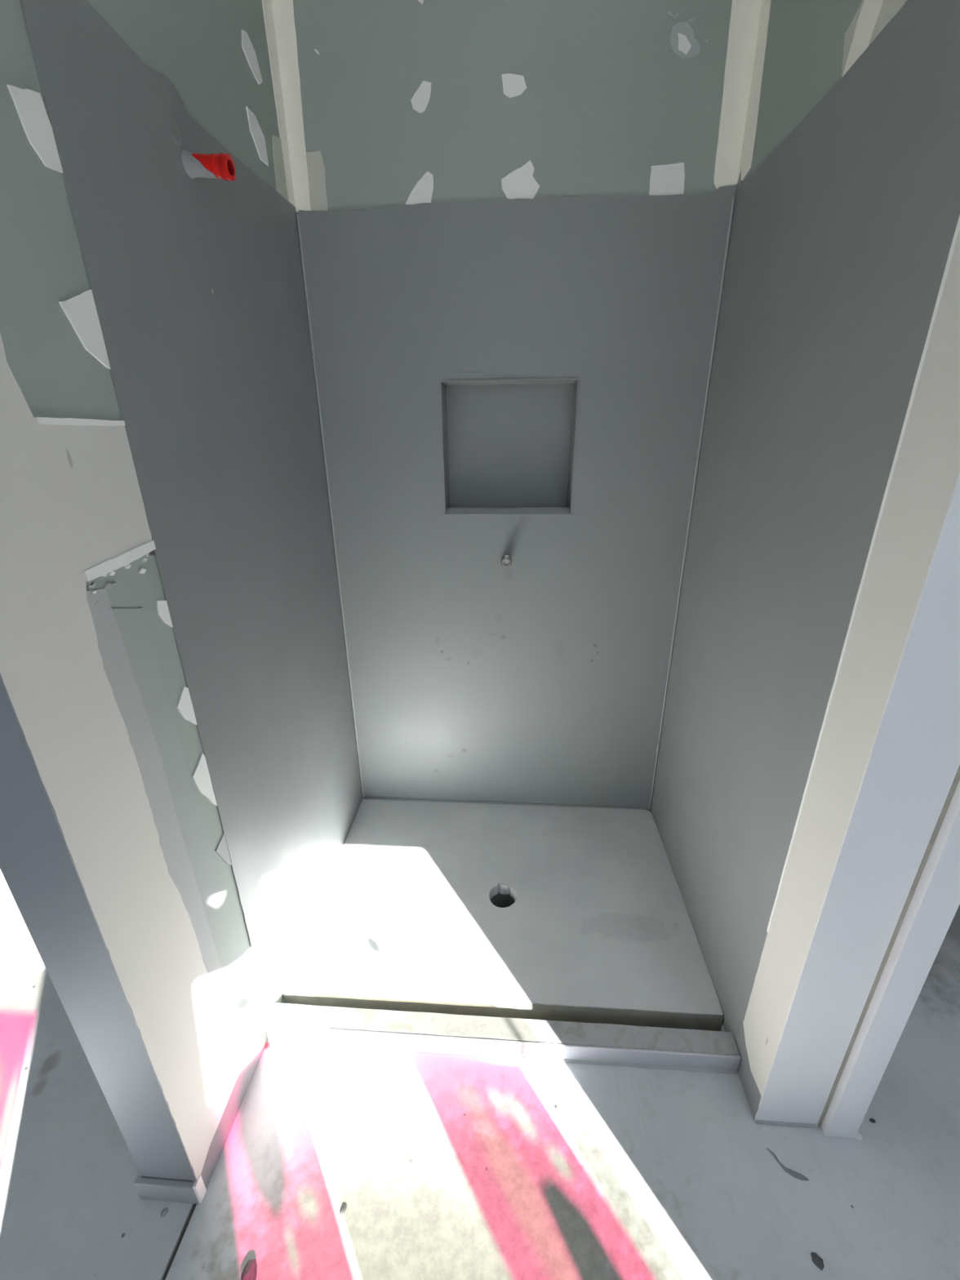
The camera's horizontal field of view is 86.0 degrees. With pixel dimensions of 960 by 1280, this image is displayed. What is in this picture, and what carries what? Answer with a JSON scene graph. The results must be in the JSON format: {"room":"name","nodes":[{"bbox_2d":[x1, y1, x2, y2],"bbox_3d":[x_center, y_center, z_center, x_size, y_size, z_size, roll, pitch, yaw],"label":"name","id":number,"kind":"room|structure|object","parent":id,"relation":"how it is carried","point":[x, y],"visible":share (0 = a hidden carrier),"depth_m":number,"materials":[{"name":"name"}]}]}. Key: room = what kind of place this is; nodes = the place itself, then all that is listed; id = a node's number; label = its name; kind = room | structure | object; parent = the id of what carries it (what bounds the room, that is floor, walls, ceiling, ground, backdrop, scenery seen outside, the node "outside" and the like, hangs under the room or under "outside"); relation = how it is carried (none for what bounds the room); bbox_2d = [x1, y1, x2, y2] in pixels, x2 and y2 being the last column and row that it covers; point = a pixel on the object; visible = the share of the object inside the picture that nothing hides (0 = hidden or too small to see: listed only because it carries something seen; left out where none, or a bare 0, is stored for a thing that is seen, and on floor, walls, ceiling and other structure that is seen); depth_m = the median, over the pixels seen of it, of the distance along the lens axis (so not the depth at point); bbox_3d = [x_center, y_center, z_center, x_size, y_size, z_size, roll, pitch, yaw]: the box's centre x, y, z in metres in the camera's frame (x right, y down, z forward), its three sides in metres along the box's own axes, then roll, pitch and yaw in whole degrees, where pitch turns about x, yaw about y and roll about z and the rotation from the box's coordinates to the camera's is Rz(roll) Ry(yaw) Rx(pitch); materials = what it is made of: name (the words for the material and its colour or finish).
{"room":"building under construction","nodes":[
{"label":"building under construction","id":0,"kind":"room"},
{"bbox_2d":[0,0,363,1189],"bbox_3d":[-0.547,-0.318,1.023,0.106,2.505,1.100,1,22,4],"label":"wall","id":1,"kind":"structure","parent":0,"point":[174,671],"depth_m":0.86,"materials":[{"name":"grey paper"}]},
{"bbox_2d":[0,673,206,1204],"bbox_3d":[-0.590,-0.116,0.512,0.119,2.502,0.019,1,22,4],"label":"trim","id":2,"kind":"structure","parent":1,"relation":"attached to","point":[37,867],"depth_m":0.74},
{"bbox_2d":[181,149,235,181],"bbox_3d":[-0.463,-0.809,0.878,0.081,0.044,0.038,1,22,4],"label":"pipe stub","id":3,"kind":"object","parent":1,"relation":"attached to","point":[220,166],"visible":1,"depth_m":0.87,"materials":[{"name":"red plastic"}]},
{"bbox_2d":[0,869,959,1279],"bbox_3d":[-0.327,1.067,1.175,5.880,0.195,4.200,1,22,4],"label":"floor","id":4,"kind":"structure","parent":0,"point":[443,1166],"depth_m":1.00,"materials":[{"name":"concrete"}]},
{"bbox_2d":[240,1258,257,1279],"bbox_3d":[-0.392,1.077,0.872,0.026,0.017,0.039,1,22,4],"label":"lump","id":5,"kind":"object","parent":4,"relation":"on","point":[250,1270],"visible":1,"depth_m":0.88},
{"bbox_2d":[339,1203,346,1213],"bbox_3d":[-0.253,1.051,0.952,0.011,0.004,0.014,1,22,4],"label":"chip","id":6,"kind":"object","parent":4,"relation":"on","point":[344,1206],"visible":1,"depth_m":0.95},
{"bbox_2d":[282,799,723,1031],"bbox_3d":[0.065,0.836,1.597,1.080,0.164,0.793,1,22,4],"label":"shower base","id":7,"kind":"object","parent":4,"relation":"on","point":[594,925],"visible":0.88,"depth_m":1.46,"materials":[{"name":"concrete"}]},
{"bbox_2d":[264,1002,740,1074],"bbox_3d":[0.037,0.941,1.206,1.079,0.092,0.061,1,22,4],"label":"kerb","id":8,"kind":"object","parent":7,"relation":"on","point":[696,1051],"visible":1,"depth_m":1.18,"materials":[{"name":"grey paint"}]},
{"bbox_2d":[766,1147,808,1180],"bbox_3d":[0.595,1.023,1.000,0.074,0.004,0.017,17,28,38],"label":"scrap","id":9,"kind":"object","parent":4,"relation":"on","point":[796,1175],"visible":1,"depth_m":0.99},
{"bbox_2d":[810,1252,824,1271],"bbox_3d":[0.581,1.067,0.886,0.021,0.004,0.016,19,29,40],"label":"chip","id":10,"kind":"object","parent":4,"relation":"on","point":[817,1260],"visible":1,"depth_m":0.89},
{"bbox_2d":[869,1118,875,1123],"bbox_3d":[0.813,0.995,1.066,0.011,0.002,0.008,11,24,27],"label":"grit","id":11,"kind":"object","parent":4,"relation":"on","point":[872,1120],"visible":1,"depth_m":1.06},
{"bbox_2d":[271,0,762,812],"bbox_3d":[0.129,-0.529,1.540,1.380,2.503,0.129,1,22,4],"label":"wall","id":12,"kind":"structure","parent":0,"point":[514,217],"depth_m":1.38,"materials":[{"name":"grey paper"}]},
{"bbox_2d":[501,554,511,567],"bbox_3d":[0.081,-0.242,1.569,0.033,0.033,0.060,1,22,4],"label":"outlet","id":13,"kind":"object","parent":12,"relation":"attached to","point":[506,560],"visible":1,"depth_m":1.54,"materials":[{"name":"silver metal"}]},
{"bbox_2d":[650,0,959,1119],"bbox_3d":[0.683,-0.333,1.028,0.192,2.504,0.915,1,22,4],"label":"wall","id":14,"kind":"structure","parent":0,"point":[828,470],"depth_m":0.91,"materials":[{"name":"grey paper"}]},
{"bbox_2d":[754,472,959,1140],"bbox_3d":[0.663,-0.181,0.649,0.205,2.505,0.142,1,22,4],"label":"trim","id":15,"kind":"structure","parent":14,"relation":"attached to","point":[891,901],"depth_m":0.82,"materials":[{"name":"white painted timber"},{"name":"cream plaster"}]}
]}

